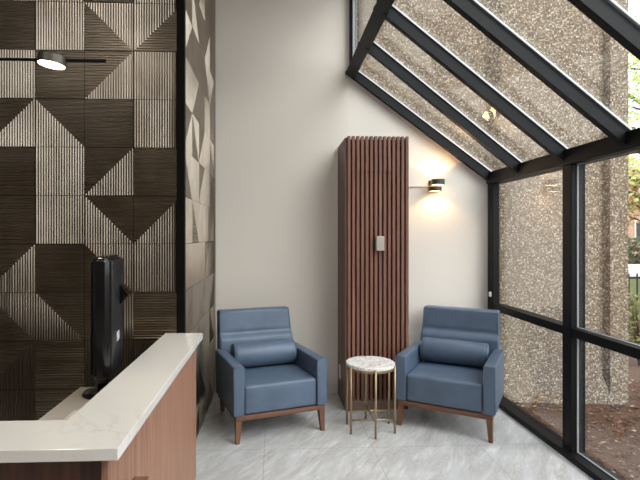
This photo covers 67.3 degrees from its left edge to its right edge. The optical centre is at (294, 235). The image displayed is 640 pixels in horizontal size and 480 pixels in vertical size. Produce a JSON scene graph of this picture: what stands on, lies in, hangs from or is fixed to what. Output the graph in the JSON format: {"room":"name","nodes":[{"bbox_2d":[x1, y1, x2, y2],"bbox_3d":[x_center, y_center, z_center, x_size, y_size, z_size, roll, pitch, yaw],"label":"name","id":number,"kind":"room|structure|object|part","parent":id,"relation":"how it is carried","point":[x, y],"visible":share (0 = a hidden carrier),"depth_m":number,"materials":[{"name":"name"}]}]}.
{"room":"lobby","nodes":[
{"label":"lobby","id":0,"kind":"room"},
{"bbox_2d":[0,0,214,438],"bbox_3d":[-2.453,-0.500,3.823,3.433,4.000,1.748,0,0,-3],"label":"wall","id":1,"kind":"structure","parent":0,"point":[88,150],"depth_m":3.00,"materials":[{"name":"brown wood"}]},
{"bbox_2d":[177,0,185,332],"bbox_3d":[-0.721,-0.500,3.041,0.049,3.996,0.042,0,0,-3],"label":"trim","id":2,"kind":"structure","parent":1,"relation":"attached to","point":[181,4],"depth_m":3.02,"materials":[{"name":"black"}]},
{"bbox_2d":[214,0,215,390],"bbox_3d":[-0.772,-0.500,4.634,0.012,3.996,0.017,0,0,-3],"label":"trim","id":3,"kind":"structure","parent":1,"relation":"attached to","point":[215,0],"depth_m":4.63,"materials":[{"name":"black metal"}]},
{"bbox_2d":[216,0,487,392],"bbox_3d":[0.478,-0.500,4.639,2.867,4.000,0.100,0,0,4],"label":"wall","id":4,"kind":"structure","parent":0,"point":[286,102],"depth_m":4.62,"materials":[{"name":"beige paint"}]},
{"bbox_2d":[428,179,444,191],"bbox_3d":[1.313,-0.469,4.460,0.148,0.110,0.147,0,0,4],"label":"wall sconce","id":5,"kind":"object","parent":4,"relation":"attached to","point":[434,184],"visible":1,"depth_m":4.40,"materials":[{"name":"grey metal"}]},
{"bbox_2d":[195,391,593,479],"bbox_3d":[-1.029,1.600,0.881,6.220,0.200,8.050,0,0,-3],"label":"floor","id":6,"kind":"structure","parent":0,"point":[428,444],"depth_m":3.39,"materials":[{"name":"grey tile"}]},
{"bbox_2d":[39,387,92,419],"bbox_3d":[-0.917,1.130,2.007,0.292,0.740,0.830,0,0,-3],"label":"desk","id":7,"kind":"object","parent":6,"relation":"on","point":[75,401],"visible":0.2,"depth_m":2.14,"materials":[{"name":"beige laminate"}]},
{"bbox_2d":[63,410,77,419],"bbox_3d":[-0.914,0.754,2.012,0.070,0.012,0.100,0,0,-3],"label":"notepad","id":8,"kind":"object","parent":7,"relation":"on","point":[72,413],"visible":0.32,"depth_m":2.01,"materials":[{"name":"beige paper"}]},
{"bbox_2d":[82,254,129,399],"bbox_3d":[-0.925,0.426,2.313,0.186,0.668,0.318,0,0,2],"label":"monitor","id":9,"kind":"object","parent":7,"relation":"on","point":[108,291],"visible":0.97,"depth_m":2.17,"materials":[{"name":"black plastic"}]},
{"bbox_2d":[0,349,195,479],"bbox_3d":[-1.613,1.073,2.159,2.165,0.854,1.595,0,0,-3],"label":"reception desk","id":10,"kind":"object","parent":6,"relation":"on","point":[164,446],"depth_m":1.99,"materials":[{"name":"brown wood"}]},
{"bbox_3d":[-1.617,1.073,1.426,2.094,0.854,0.020,0,0,-2],"label":"panel","id":11,"kind":"part","parent":10,"relation":"part of","materials":[{"name":"brown wood"}]},
{"bbox_2d":[0,333,202,462],"bbox_3d":[-1.629,0.628,2.154,2.172,0.036,1.646,0,0,-3],"label":"countertop","id":12,"kind":"structure","parent":10,"relation":"on","point":[105,426],"depth_m":1.58,"materials":[{"name":"white stone"}]},
{"bbox_3d":[-0.593,1.073,2.204,0.020,0.854,1.595,0,0,-2],"label":"panel","id":13,"kind":"part","parent":10,"relation":"part of","materials":[{"name":"brown wood"}]},
{"bbox_2d":[215,306,326,444],"bbox_3d":[-0.240,1.071,3.936,0.740,0.858,0.797,0,0,-22],"label":"armchair","id":14,"kind":"object","parent":6,"relation":"on","point":[248,393],"visible":0.88,"depth_m":3.69,"materials":[{"name":"blue leather"}]},
{"bbox_3d":[-0.616,1.418,4.070,0.054,0.164,0.124,0,0,-21],"label":"leg","id":15,"kind":"part","parent":14,"relation":"part of","materials":[{"name":"brown wood"}]},
{"bbox_3d":[-0.514,1.123,3.737,0.084,0.354,0.626,0,0,-21],"label":"arm","id":16,"kind":"part","parent":14,"relation":"part of","materials":[{"name":"blue leather"}]},
{"bbox_3d":[-0.410,1.418,3.473,0.046,0.164,0.048,0,0,-21],"label":"leg","id":17,"kind":"part","parent":14,"relation":"part of","materials":[{"name":"brown wood"}]},
{"bbox_3d":[-0.341,0.970,4.194,0.664,0.656,0.243,0,0,-21],"label":"backrest","id":18,"kind":"part","parent":14,"relation":"part of","materials":[{"name":"blue leather"}]},
{"bbox_2d":[230,339,296,367],"bbox_3d":[-0.261,0.974,3.990,0.536,0.204,0.192,0,0,-21],"label":"bolster cushion","id":19,"kind":"object","parent":14,"relation":"on","point":[268,352],"visible":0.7,"depth_m":3.92,"materials":[{"name":"blue leather"}]},
{"bbox_3d":[-0.213,1.318,3.868,0.702,0.034,0.637,0,0,-21],"label":"rail","id":20,"kind":"part","parent":14,"relation":"part of","materials":[{"name":"brown wood"}]},
{"bbox_3d":[-0.205,1.188,3.849,0.572,0.224,0.604,0,0,-21],"label":"seat","id":21,"kind":"part","parent":14,"relation":"part of","materials":[{"name":"blue leather"}]},
{"bbox_3d":[0.096,1.123,3.978,0.084,0.354,0.626,0,0,-21],"label":"arm","id":22,"kind":"part","parent":14,"relation":"part of","materials":[{"name":"blue leather"}]},
{"bbox_3d":[0.201,1.418,3.713,0.046,0.164,0.048,0,0,-22],"label":"leg","id":23,"kind":"part","parent":14,"relation":"part of","materials":[{"name":"brown wood"}]},
{"bbox_2d":[346,356,395,439],"bbox_3d":[0.588,1.240,3.739,0.377,0.520,0.405,0,0,-3],"label":"side table","id":24,"kind":"object","parent":6,"relation":"on","point":[375,365],"visible":1,"depth_m":3.64,"materials":[{"name":"stone"}]},
{"bbox_3d":[0.415,1.246,3.829,0.017,0.508,0.017,0,0,-2],"label":"leg","id":25,"kind":"part","parent":24,"relation":"part of","materials":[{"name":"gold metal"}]},
{"bbox_3d":[0.424,1.246,3.635,0.017,0.508,0.017,0,0,-2],"label":"leg","id":26,"kind":"part","parent":24,"relation":"part of","materials":[{"name":"gold metal"}]},
{"bbox_3d":[0.579,1.246,3.933,0.017,0.508,0.017,0,0,-2],"label":"leg","id":27,"kind":"part","parent":24,"relation":"part of","materials":[{"name":"gold metal"}]},
{"bbox_3d":[0.596,1.246,3.545,0.017,0.508,0.017,0,0,-2],"label":"leg","id":28,"kind":"part","parent":24,"relation":"part of","materials":[{"name":"gold metal"}]},
{"bbox_3d":[0.751,1.246,3.843,0.017,0.508,0.017,0,0,-2],"label":"leg","id":29,"kind":"part","parent":24,"relation":"part of","materials":[{"name":"gold metal"}]},
{"bbox_3d":[0.759,1.246,3.650,0.017,0.508,0.017,0,0,-2],"label":"leg","id":30,"kind":"part","parent":24,"relation":"part of","materials":[{"name":"gold metal"}]},
{"bbox_2d":[338,136,408,410],"bbox_3d":[0.696,0.321,4.360,0.550,2.358,0.483,0,0,-3],"label":"column","id":31,"kind":"structure","parent":6,"relation":"on","point":[373,175],"depth_m":4.13,"materials":[{"name":"brown wood"}]},
{"bbox_3d":[0.435,0.327,4.353,0.030,2.346,0.475,0,0,-2],"label":"panel","id":32,"kind":"part","parent":31,"relation":"part of","materials":[{"name":"brown wood"}]},
{"bbox_3d":[0.676,-0.610,4.143,0.296,0.120,0.050,0,0,-2],"label":"access panel","id":33,"kind":"part","parent":31,"relation":"part of","materials":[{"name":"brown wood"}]},
{"bbox_2d":[374,236,383,250],"bbox_3d":[0.722,0.065,4.106,0.080,0.124,0.034,0,0,-3],"label":"wall control","id":34,"kind":"object","parent":31,"relation":"attached to","point":[378,240],"visible":1,"depth_m":4.09,"materials":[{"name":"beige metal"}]},
{"bbox_3d":[0.956,0.327,4.356,0.030,2.346,0.401,0,0,-2],"label":"panel","id":35,"kind":"part","parent":31,"relation":"part of","materials":[{"name":"brown wood"}]},
{"bbox_2d":[395,305,503,443],"bbox_3d":[1.311,1.071,3.980,0.740,0.858,0.797,0,0,29],"label":"armchair","id":36,"kind":"object","parent":6,"relation":"on","point":[470,391],"visible":0.87,"depth_m":3.79,"materials":[{"name":"blue leather"}]},
{"bbox_3d":[0.846,1.418,3.816,0.046,0.164,0.048,0,0,29],"label":"leg","id":37,"kind":"part","parent":36,"relation":"part of","materials":[{"name":"brown wood"}]},
{"bbox_3d":[0.984,1.123,4.065,0.084,0.354,0.626,0,0,29],"label":"arm","id":38,"kind":"part","parent":36,"relation":"part of","materials":[{"name":"blue leather"}]},
{"bbox_3d":[1.266,1.188,3.898,0.572,0.224,0.604,0,0,29],"label":"seat","id":39,"kind":"part","parent":36,"relation":"part of","materials":[{"name":"blue leather"}]},
{"bbox_3d":[1.276,1.318,3.916,0.702,0.034,0.637,0,0,29],"label":"rail","id":40,"kind":"part","parent":36,"relation":"part of","materials":[{"name":"brown wood"}]},
{"bbox_2d":[420,337,488,367],"bbox_3d":[1.340,0.974,4.031,0.536,0.204,0.192,0,0,29],"label":"bolster cushion","id":41,"kind":"object","parent":36,"relation":"on","point":[450,351],"visible":0.84,"depth_m":3.96,"materials":[{"name":"blue leather"}]},
{"bbox_3d":[1.446,0.970,4.222,0.664,0.656,0.243,0,0,29],"label":"backrest","id":42,"kind":"part","parent":36,"relation":"part of","materials":[{"name":"blue leather"}]},
{"bbox_3d":[1.419,1.418,3.498,0.046,0.164,0.048,0,0,29],"label":"leg","id":43,"kind":"part","parent":36,"relation":"part of","materials":[{"name":"brown wood"}]},
{"bbox_3d":[1.557,1.123,3.747,0.084,0.354,0.626,0,0,29],"label":"arm","id":44,"kind":"part","parent":36,"relation":"part of","materials":[{"name":"blue leather"}]},
{"bbox_2d":[356,0,627,404],"bbox_3d":[1.809,-1.695,4.900,2.633,6.610,0.740,0,0,6],"label":"wall","id":45,"kind":"structure","parent":0,"point":[530,209],"depth_m":4.50,"materials":[{"name":"beige stone"}]},
{"bbox_2d":[599,368,609,403],"bbox_3d":[2.879,1.410,4.459,0.082,0.380,0.076,0,0,40],"label":"trim","id":46,"kind":"structure","parent":45,"relation":"attached to","point":[604,395],"depth_m":4.45,"materials":[{"name":"beige stone"}]},
{"bbox_3d":[-1.648,-2.575,0.779,4.975,0.150,7.900,0,0,-2],"label":"ceiling","id":47,"kind":"structure","parent":0,"visible":0},
{"bbox_2d":[0,51,105,69],"bbox_3d":[-1.523,-1.627,2.124,1.342,1.742,0.120,0,0,-3],"label":"linear pendant","id":48,"kind":"object","parent":47,"relation":"hanging from","point":[49,59],"visible":1,"depth_m":2.13,"materials":[{"name":"black metal"}]},
{"bbox_2d":[38,60,64,69],"bbox_3d":[-1.086,-0.766,2.143,0.110,0.018,0.111,0,0,-2],"label":"diffuser","id":49,"kind":"object","parent":48,"relation":"attached to","point":[54,64],"depth_m":2.13,"materials":[{"name":"beige plastic"}]},
{"bbox_3d":[-1.524,-0.790,2.136,1.342,0.012,0.013,0,0,-2],"label":"rod","id":50,"kind":"part","parent":48,"relation":"part of","materials":[{"name":"black metal"}]},
{"bbox_3d":[1.522,-0.083,-1.910,1.365,3.167,2.050,0,0,-2],"label":"wall","id":51,"kind":"structure","parent":0,"visible":0},
{"bbox_2d":[345,0,639,180],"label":"roof beams","id":52,"kind":"structure","parent":51,"relation":"in","point":[612,18],"depth_m":3.25,"materials":[{"name":"black metal"}]},
{"bbox_2d":[486,127,639,479],"bbox_3d":[1.965,0.455,1.815,0.155,2.090,5.355,0,0,-3],"label":"window","id":53,"kind":"structure","parent":51,"relation":"in","point":[571,445],"depth_m":3.24,"materials":[{"name":"black metal"}]},
{"bbox_3d":[1.836,0.460,4.437,0.065,2.080,0.105,0,0,-2],"label":"corner post","id":54,"kind":"part","parent":53,"relation":"part of","materials":[{"name":"black metal"}]},
{"bbox_3d":[1.955,1.480,1.812,0.135,0.040,5.350,0,0,-2],"label":"sill","id":55,"kind":"part","parent":53,"relation":"part of","materials":[{"name":"black metal"}]},
{"bbox_3d":[0.900,-2.043,-1.933,0.120,0.913,2.060,0,0,-2],"label":"wall","id":56,"kind":"structure","parent":0,"visible":0},
{"bbox_2d":[349,0,376,63],"bbox_3d":[0.665,-2.022,1.813,0.062,0.951,5.501,0,0,-3],"label":"window","id":57,"kind":"structure","parent":56,"relation":"in","point":[352,3],"depth_m":4.52,"materials":[{"name":"black metal"}]},
{"label":"outside","id":58,"kind":"structure","parent":0,"visible":0},
{"bbox_2d":[514,256,639,479],"bbox_3d":[19.993,1.710,24.896,37.880,0.300,72.000,0,0,-3],"label":"ground","id":59,"kind":"structure","parent":58,"point":[633,368],"depth_m":3.93,"materials":[{"name":"brown soil"}]},
{"bbox_2d":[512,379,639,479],"bbox_3d":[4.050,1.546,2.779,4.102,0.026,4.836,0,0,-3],"label":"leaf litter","id":60,"kind":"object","parent":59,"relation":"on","point":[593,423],"visible":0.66,"depth_m":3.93,"materials":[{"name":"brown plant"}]},
{"bbox_2d":[628,289,639,365],"bbox_3d":[4.189,1.107,5.783,0.690,0.975,0.630,0,0,-23],"label":"shrub","id":61,"kind":"object","parent":59,"relation":"on","point":[635,327],"visible":0.69,"depth_m":5.76,"materials":[{"name":"green plant"}]},
{"bbox_2d":[628,154,639,226],"bbox_3d":[22.057,-1.993,29.851,7.152,7.213,6.747,0,0,-3],"label":"tree","id":62,"kind":"object","parent":59,"relation":"on","point":[631,187],"visible":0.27,"depth_m":29.93,"materials":[{"name":"green plant"}]},
{"bbox_2d":[628,174,639,255],"bbox_3d":[25.230,-2.015,41.140,12.800,7.250,9.000,0,0,-3],"label":"brick house","id":63,"kind":"structure","parent":59,"relation":"on","point":[633,231],"depth_m":37.18,"materials":[{"name":"brown brick"}]},
{"bbox_3d":[26.805,-0.440,37.160,0.800,1.400,0.030,0,0,-2],"label":"pane","id":64,"kind":"part","parent":63,"relation":"part of","materials":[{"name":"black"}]},
{"bbox_2d":[628,236,639,263],"bbox_3d":[20.302,0.819,27.819,17.290,1.803,1.734,0,0,-3],"label":"hedge","id":65,"kind":"object","parent":59,"relation":"on","point":[634,248],"visible":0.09,"depth_m":27.33,"materials":[{"name":"green plant"}]},
{"bbox_2d":[628,273,639,337],"bbox_3d":[6.490,1.030,7.240,6.200,1.100,0.050,0,0,-3],"label":"iron fence","id":66,"kind":"object","parent":59,"relation":"on","point":[636,277],"visible":0.06,"depth_m":7.17,"materials":[{"name":"black metal"}]},
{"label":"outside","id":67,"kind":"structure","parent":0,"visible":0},
{"bbox_2d":[630,279,639,322],"bbox_3d":[21.247,1.604,13.139,36.400,0.112,9.600,0,0,-3],"label":"lawn","id":68,"kind":"structure","parent":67,"point":[632,281],"depth_m":14.29,"materials":[{"name":"green plant"}]},
{"bbox_2d":[628,51,639,210],"bbox_3d":[7.821,-1.426,9.613,4.389,6.081,4.854,0,0,-3],"label":"tree","id":69,"kind":"object","parent":68,"relation":"on","point":[636,78],"visible":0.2,"depth_m":10.06,"materials":[{"name":"green plant"}]},
{"bbox_2d":[628,9,639,182],"bbox_3d":[11.369,-2.929,15.197,7.887,9.087,5.910,0,0,32],"label":"street tree","id":70,"kind":"object","parent":68,"relation":"on","point":[630,54],"visible":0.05,"depth_m":15.38,"materials":[{"name":"green plant"}]},
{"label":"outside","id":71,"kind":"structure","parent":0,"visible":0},
{"bbox_2d":[628,264,639,266],"bbox_3d":[21.028,1.595,25.041,35.800,0.130,2.200,0,0,-3],"label":"pavement","id":72,"kind":"structure","parent":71,"point":[629,265],"depth_m":24.89,"materials":[{"name":"grey concrete"}]},
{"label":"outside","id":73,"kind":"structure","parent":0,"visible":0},
{"bbox_2d":[628,267,639,272],"bbox_3d":[21.156,1.605,22.094,35.800,0.110,3.700,0,0,-3],"label":"road","id":74,"kind":"structure","parent":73,"point":[630,269],"depth_m":21.89,"materials":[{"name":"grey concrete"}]}
]}

